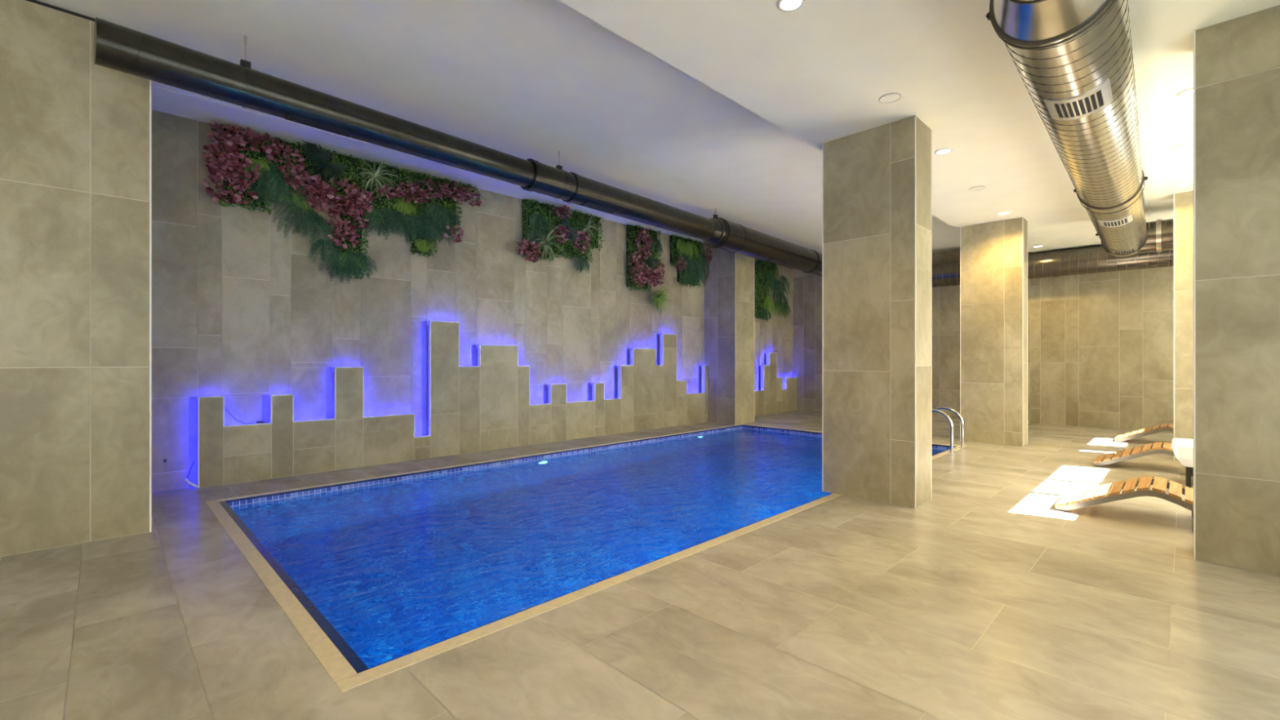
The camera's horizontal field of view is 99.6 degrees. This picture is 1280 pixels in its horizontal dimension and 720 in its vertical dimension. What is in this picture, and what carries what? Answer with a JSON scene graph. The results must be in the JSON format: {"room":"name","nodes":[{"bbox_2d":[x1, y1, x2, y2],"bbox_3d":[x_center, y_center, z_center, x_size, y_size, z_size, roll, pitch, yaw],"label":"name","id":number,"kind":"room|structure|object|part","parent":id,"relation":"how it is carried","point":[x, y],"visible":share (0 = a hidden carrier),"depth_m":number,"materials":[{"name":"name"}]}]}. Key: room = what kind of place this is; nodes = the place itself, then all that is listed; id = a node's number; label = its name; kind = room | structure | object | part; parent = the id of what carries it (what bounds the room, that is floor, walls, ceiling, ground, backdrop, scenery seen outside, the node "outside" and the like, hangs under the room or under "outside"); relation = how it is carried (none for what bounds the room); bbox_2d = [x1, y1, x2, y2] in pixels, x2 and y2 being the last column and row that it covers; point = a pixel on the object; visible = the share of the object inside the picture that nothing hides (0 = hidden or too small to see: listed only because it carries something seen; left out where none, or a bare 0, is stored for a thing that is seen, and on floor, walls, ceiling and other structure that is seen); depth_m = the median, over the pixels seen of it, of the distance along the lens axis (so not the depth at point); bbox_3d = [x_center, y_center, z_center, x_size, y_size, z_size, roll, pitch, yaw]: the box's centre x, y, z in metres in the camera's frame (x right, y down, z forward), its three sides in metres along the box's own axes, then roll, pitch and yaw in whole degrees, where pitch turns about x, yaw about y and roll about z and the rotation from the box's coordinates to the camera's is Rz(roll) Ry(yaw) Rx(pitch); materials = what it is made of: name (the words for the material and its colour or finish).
{"room":"indoor swimming pool","nodes":[
{"label":"indoor swimming pool","id":0,"kind":"room"},
{"bbox_2d":[0,0,149,556],"bbox_3d":[-5.648,-0.542,3.025,4.237,3.585,1.650,0,0,-45],"label":"wall","id":1,"kind":"structure","parent":0,"point":[74,131],"depth_m":3.65,"materials":[{"name":"tile"}]},
{"bbox_2d":[25,0,94,22],"bbox_3d":[-5.672,-2.353,3.023,4.200,0.035,1.620,0,0,-45],"label":"trim","id":2,"kind":"structure","parent":1,"relation":"attached to","point":[36,2],"depth_m":3.64,"materials":[{"name":"black metal"}]},
{"bbox_2d":[149,80,151,532],"bbox_3d":[-3.562,-0.542,3.935,0.011,3.585,0.016,0,0,-45],"label":"trim","id":3,"kind":"structure","parent":1,"relation":"attached to","point":[150,81],"depth_m":3.93,"materials":[{"name":"silver metal"}]},
{"bbox_2d":[151,109,793,492],"bbox_3d":[-0.236,-0.560,9.613,13.200,3.620,0.215,0,0,-45],"label":"wall","id":4,"kind":"structure","parent":0,"point":[242,312],"depth_m":6.39,"materials":[{"name":"tile"}]},
{"bbox_2d":[152,84,436,162],"bbox_3d":[0.019,-2.364,8.858,11.900,0.012,0.015,0,0,-45],"label":"trim","id":5,"kind":"structure","parent":4,"relation":"attached to","point":[155,86],"depth_m":5.26,"materials":[{"name":"metal"}]},
{"bbox_2d":[202,121,604,283],"bbox_3d":[-2.389,-1.690,7.082,5.198,1.512,0.349,0,0,-45],"label":"wall","id":6,"kind":"structure","parent":4,"relation":"attached to","point":[245,174],"depth_m":6.23,"materials":[{"name":"green plant"}]},
{"bbox_2d":[357,158,401,199],"bbox_3d":[-3.048,-2.123,6.349,0.532,0.602,0.264,0,0,-45],"label":"spider plant","id":7,"kind":"object","parent":6,"relation":"on","point":[397,193],"depth_m":6.43,"materials":[{"name":"green plant"}]},
{"bbox_2d":[534,226,566,262],"bbox_3d":[-1.304,-1.724,8.066,0.603,0.629,0.281,0,0,-45],"label":"spider plant","id":8,"kind":"object","parent":6,"relation":"on","point":[540,237],"depth_m":8.15,"materials":[{"name":"green plant"}]},
{"bbox_2d":[581,217,603,239],"bbox_3d":[-0.774,-2.104,8.658,0.265,0.452,0.395,0,0,18],"label":"spider plant","id":9,"kind":"object","parent":6,"relation":"on","point":[584,233],"depth_m":8.73,"materials":[{"name":"green plant"}]},
{"bbox_2d":[197,320,707,488],"bbox_3d":[-1.503,0.372,8.127,8.002,1.756,0.105,0,0,-45],"label":"panel","id":10,"kind":"object","parent":4,"relation":"attached to","point":[486,406],"visible":1,"depth_m":7.08,"materials":[{"name":"tile"}]},
{"bbox_2d":[224,407,268,423],"bbox_3d":[-4.068,0.568,5.594,0.382,0.200,0.024,0,0,-40],"label":"cable","id":11,"kind":"object","parent":10,"relation":"on","point":[224,407],"visible":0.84,"depth_m":5.52,"materials":[{"name":"plastic"}]},
{"bbox_2d":[626,223,673,315],"bbox_3d":[0.211,-1.589,9.629,1.070,1.638,0.391,0,0,-45],"label":"wall","id":12,"kind":"structure","parent":4,"relation":"attached to","point":[642,262],"depth_m":9.58,"materials":[{"name":"green plant"}]},
{"bbox_2d":[670,234,712,288],"bbox_3d":[1.033,-1.889,10.546,1.249,1.022,0.246,0,0,-45],"label":"wall","id":13,"kind":"structure","parent":4,"relation":"attached to","point":[686,255],"depth_m":10.46,"materials":[{"name":"green plant"}]},
{"bbox_2d":[754,257,791,323],"bbox_3d":[3.062,-1.622,12.559,1.725,1.556,0.242,0,0,-45],"label":"wall","id":14,"kind":"structure","parent":4,"relation":"attached to","point":[764,271],"depth_m":12.45,"materials":[{"name":"green plant"}]},
{"bbox_2d":[754,352,796,415],"bbox_3d":[2.830,0.537,12.422,2.890,1.426,0.105,0,0,-45],"label":"panel","id":15,"kind":"object","parent":4,"relation":"attached to","point":[776,394],"visible":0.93,"depth_m":12.64,"materials":[{"name":"tile"}]},
{"bbox_2d":[36,0,959,253],"bbox_3d":[-0.194,-2.470,6.588,17.400,0.200,4.570,0,0,-45],"label":"ceiling","id":16,"kind":"structure","parent":0,"point":[536,80],"depth_m":4.81,"materials":[{"name":"paint"}]},
{"bbox_2d":[93,17,822,276],"bbox_3d":[0.781,-2.065,7.994,0.485,0.610,12.467,0,0,42],"label":"air duct","id":17,"kind":"object","parent":16,"relation":"hanging from","point":[117,47],"visible":0.93,"depth_m":4.66,"materials":[{"name":"metal"}]},
{"bbox_2d":[284,111,354,137],"bbox_3d":[-2.537,-1.869,4.294,0.109,0.035,0.460,0,0,42],"label":"grille","id":18,"kind":"object","parent":17,"relation":"attached to","point":[304,117],"depth_m":4.27,"materials":[{"name":"black metal"}]},
{"bbox_2d":[580,200,617,213],"bbox_3d":[-0.491,-1.846,6.535,0.117,0.042,0.500,0,0,42],"label":"grille","id":19,"kind":"object","parent":17,"relation":"attached to","point":[602,206],"depth_m":6.51,"materials":[{"name":"black metal"}]},
{"bbox_2d":[764,257,784,264],"bbox_3d":[2.438,-1.782,9.761,0.128,0.039,0.500,0,0,42],"label":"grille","id":20,"kind":"object","parent":17,"relation":"attached to","point":[775,260],"depth_m":9.75,"materials":[{"name":"black metal"}]},
{"bbox_2d":[0,410,1279,719],"bbox_3d":[1.295,1.350,5.086,17.400,0.200,8.800,0,0,-45],"label":"floor","id":21,"kind":"structure","parent":0,"point":[983,599],"depth_m":2.57,"materials":[{"name":"tile"}]},
{"bbox_2d":[186,460,194,486],"bbox_3d":[-4.373,1.110,5.271,0.045,0.243,0.070,0,0,27],"label":"cable","id":22,"kind":"object","parent":21,"relation":"on","point":[193,460],"visible":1,"depth_m":5.28,"materials":[{"name":"plastic"}]},
{"bbox_2d":[184,478,198,488],"bbox_3d":[-4.350,1.196,5.245,0.110,0.105,0.026,0,0,-29],"label":"cable","id":23,"kind":"object","parent":21,"relation":"on","point":[186,480],"visible":1,"depth_m":5.24,"materials":[{"name":"white plastic"}]},
{"bbox_2d":[205,423,965,692],"bbox_3d":[0.444,1.923,6.292,8.220,1.354,3.842,0,0,-45],"label":"swimming pool","id":24,"kind":"object","parent":21,"relation":"in","point":[380,576],"visible":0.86,"depth_m":4.14,"materials":[{"name":"tile"}]},
{"bbox_2d":[931,406,966,453],"bbox_3d":[4.218,1.435,7.641,0.580,1.530,0.565,0,0,-45],"label":"pool ladder","id":25,"kind":"object","parent":24,"relation":"attached to","point":[935,409],"visible":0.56,"depth_m":7.61,"materials":[{"name":"metal"}]},
{"bbox_3d":[4.042,1.435,7.471,0.040,1.530,0.520,0,0,-45],"label":"rail","id":26,"kind":"part","parent":25,"relation":"part of","materials":[{"name":"metal"}]},
{"bbox_2d":[703,243,754,424],"bbox_3d":[1.766,-0.560,10.981,0.658,3.620,0.878,0,0,-45],"label":"tiled column","id":27,"kind":"structure","parent":21,"relation":"on","point":[729,288],"depth_m":10.67,"materials":[{"name":"tile"}]},
{"bbox_2d":[822,115,931,508],"bbox_3d":[2.170,-0.405,4.984,0.408,3.310,0.833,0,0,-45],"label":"tiled column","id":28,"kind":"structure","parent":21,"relation":"on","point":[877,181],"depth_m":4.79,"materials":[{"name":"tile"}]},
{"bbox_2d":[960,217,1027,446],"bbox_3d":[5.353,-0.405,8.193,0.328,3.310,0.808,0,0,-45],"label":"tiled column","id":29,"kind":"structure","parent":21,"relation":"on","point":[993,255],"depth_m":8.04,"materials":[{"name":"tile"}]},
{"bbox_2d":[1054,475,1193,531],"bbox_3d":[4.335,0.899,4.022,0.580,0.701,1.920,0,0,-45],"label":"sun lounger","id":30,"kind":"object","parent":21,"relation":"on","point":[1160,485],"visible":0.65,"depth_m":4.31,"materials":[{"name":"brown wood"}]},
{"bbox_3d":[4.144,0.899,3.834,0.020,0.701,1.920,0,0,-45],"label":"rail","id":31,"kind":"part","parent":30,"relation":"part of","materials":[{"name":"wood"}]},
{"bbox_3d":[4.525,0.899,4.211,0.020,0.701,1.920,0,0,-45],"label":"rail","id":32,"kind":"part","parent":30,"relation":"part of","materials":[{"name":"wood"}]},
{"bbox_2d":[1093,441,1193,475],"bbox_3d":[6.238,0.899,5.909,0.580,0.701,1.920,0,0,-45],"label":"sun lounger","id":33,"kind":"object","parent":21,"relation":"on","point":[1166,447],"visible":0.48,"depth_m":6.22,"materials":[{"name":"brown wood"}]},
{"bbox_3d":[6.047,0.899,5.720,0.020,0.701,1.920,0,0,-45],"label":"rail","id":34,"kind":"part","parent":33,"relation":"part of","materials":[{"name":"wood"}]},
{"bbox_3d":[6.428,0.899,6.098,0.020,0.701,1.920,0,0,-45],"label":"rail","id":35,"kind":"part","parent":33,"relation":"part of","materials":[{"name":"wood"}]},
{"bbox_3d":[5.948,1.167,5.826,0.028,0.165,0.030,0,0,-45],"label":"leg","id":36,"kind":"part","parent":33,"relation":"part of","materials":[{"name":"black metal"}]},
{"bbox_2d":[1114,422,1173,441],"bbox_3d":[8.134,0.899,7.789,0.580,0.701,1.920,0,0,-45],"label":"sun lounger","id":37,"kind":"object","parent":21,"relation":"on","point":[1163,427],"visible":0.38,"depth_m":8.11,"materials":[{"name":"brown wood"}]},
{"bbox_2d":[1171,438,1193,488],"bbox_3d":[5.680,1.040,5.279,0.756,0.420,0.696,0,0,-45],"label":"side table","id":38,"kind":"object","parent":21,"relation":"on","point":[1183,448],"visible":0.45,"depth_m":5.24,"materials":[{"name":"white plastic"}]},
{"bbox_2d":[1171,438,1193,467],"bbox_3d":[5.680,0.932,5.279,0.756,0.205,0.696,0,0,-45],"label":"tub","id":39,"kind":"object","parent":38,"relation":"in","point":[1183,448],"depth_m":5.23,"materials":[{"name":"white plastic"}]},
{"bbox_3d":[5.340,1.140,5.266,0.036,0.220,0.036,0,0,-45],"label":"leg","id":40,"kind":"part","parent":38,"relation":"part of","materials":[{"name":"black metal"}]},
{"bbox_2d":[1173,191,1193,461],"bbox_3d":[7.078,-0.405,6.453,0.328,3.310,1.008,0,0,-45],"label":"tiled column","id":41,"kind":"structure","parent":21,"relation":"on","point":[1183,202],"depth_m":6.64,"materials":[{"name":"tile"}]},
{"bbox_2d":[1193,4,1279,575],"bbox_3d":[3.921,-0.405,3.154,0.338,3.310,0.968,0,0,-45],"label":"tiled column","id":42,"kind":"structure","parent":21,"relation":"on","point":[1237,60],"depth_m":3.25,"materials":[{"name":"tile"}]},
{"bbox_2d":[793,268,822,412],"bbox_3d":[4.514,-0.560,13.344,0.800,3.620,1.197,0,0,-45],"label":"wall","id":43,"kind":"structure","parent":0,"point":[807,287],"depth_m":13.19,"materials":[{"name":"tile"}]},
{"bbox_2d":[558,0,1279,253],"bbox_3d":[2.904,-2.315,3.463,17.400,0.510,4.230,0,0,-45],"label":"ceiling","id":44,"kind":"structure","parent":0,"point":[819,71],"depth_m":3.96,"materials":[{"name":"paint"}]},
{"bbox_2d":[777,0,804,12],"bbox_3d":[0.869,-2.057,3.115,0.156,0.010,0.156,0,0,-45],"label":"recessed light","id":45,"kind":"object","parent":44,"relation":"in","point":[786,6],"visible":1,"depth_m":3.13,"materials":[{"name":"beige"}]},
{"bbox_2d":[878,93,901,103],"bbox_3d":[1.963,-2.057,4.248,0.160,0.010,0.160,0,0,-45],"label":"ceiling speaker","id":46,"kind":"object","parent":44,"relation":"attached to","point":[891,97],"visible":1,"depth_m":4.25,"materials":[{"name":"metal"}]},
{"bbox_2d":[934,147,952,155],"bbox_3d":[2.993,-2.057,5.333,0.156,0.010,0.156,0,0,-45],"label":"recessed light","id":47,"kind":"object","parent":44,"relation":"in","point":[942,151],"visible":1,"depth_m":5.33,"materials":[{"name":"beige"}]},
{"bbox_2d":[968,186,984,191],"bbox_3d":[4.038,-2.057,6.481,0.160,0.010,0.160,0,0,-45],"label":"ceiling speaker","id":48,"kind":"object","parent":44,"relation":"attached to","point":[976,188],"visible":1,"depth_m":6.47,"materials":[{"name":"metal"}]},
{"bbox_2d":[997,211,1010,214],"bbox_3d":[5.096,-2.057,7.572,0.156,0.010,0.156,0,0,-45],"label":"recessed light","id":49,"kind":"object","parent":44,"relation":"in","point":[1002,212],"visible":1,"depth_m":7.56,"materials":[{"name":"beige"}]},
{"bbox_2d":[931,244,1173,287],"bbox_3d":[7.565,-1.805,10.351,0.500,0.500,6.956,0,0,-45],"label":"air duct","id":50,"kind":"object","parent":44,"relation":"attached to","point":[1088,260],"visible":0.33,"depth_m":9.78,"materials":[{"name":"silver metal"}]},
{"bbox_2d":[986,0,1173,257],"bbox_3d":[4.248,-1.756,3.873,9.544,0.607,2.430,0,0,-45],"label":"air duct","id":51,"kind":"object","parent":44,"relation":"hanging from","point":[1073,59],"visible":0.92,"depth_m":3.11,"materials":[{"name":"metal"}]},
{"bbox_2d":[1043,79,1113,119],"bbox_3d":[2.548,-1.490,3.140,0.347,0.060,0.297,0,0,-45],"label":"grille","id":52,"kind":"object","parent":51,"relation":"attached to","point":[1095,100],"depth_m":3.11,"materials":[{"name":"metal"}]},
{"bbox_2d":[1097,213,1133,227],"bbox_3d":[5.129,-1.494,5.835,0.367,0.054,0.280,0,0,-45],"label":"grille","id":53,"kind":"object","parent":51,"relation":"attached to","point":[1127,219],"depth_m":5.81,"materials":[{"name":"metal"}]},
{"bbox_2d":[1111,245,1137,254],"bbox_3d":[6.617,-1.494,7.387,0.347,0.054,0.280,0,0,-45],"label":"grille","id":54,"kind":"object","parent":51,"relation":"attached to","point":[1134,249],"depth_m":7.37,"materials":[{"name":"silver metal"}]},
{"bbox_3d":[4.750,-1.883,5.080,0.005,0.355,0.005,0,0,23],"label":"hanger rod","id":55,"kind":"part","parent":51,"relation":"part of","materials":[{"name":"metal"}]},
{"bbox_3d":[6.584,-1.883,6.994,0.005,0.355,0.005,0,0,23],"label":"hanger rod","id":56,"kind":"part","parent":51,"relation":"part of","materials":[{"name":"metal"}]},
{"bbox_2d":[1170,143,1193,150],"bbox_3d":[5.241,-2.057,5.224,0.160,0.010,0.160,0,0,-45],"label":"recessed light","id":57,"kind":"object","parent":44,"relation":"attached to","point":[1184,146],"visible":0.94,"depth_m":5.23,"materials":[{"name":"metal"}]},
{"bbox_2d":[1173,182,1192,187],"bbox_3d":[6.392,-2.057,6.364,0.156,0.010,0.156,0,0,-45],"label":"recessed light","id":58,"kind":"object","parent":44,"relation":"in","point":[1184,184],"visible":1,"depth_m":6.35,"materials":[{"name":"beige"}]},
{"bbox_2d":[1177,88,1193,97],"bbox_3d":[4.232,-2.057,4.154,0.156,0.010,0.156,0,0,-45],"label":"recessed light","id":59,"kind":"object","parent":44,"relation":"in","point":[1188,92],"visible":0.62,"depth_m":4.17,"materials":[{"name":"beige"}]},
{"bbox_2d":[931,248,1173,432],"bbox_3d":[7.314,-0.560,11.194,0.150,3.620,8.600,0,0,-45],"label":"wall","id":60,"kind":"structure","parent":0,"point":[1100,345],"depth_m":10.02,"materials":[{"name":"tile"}]}
]}

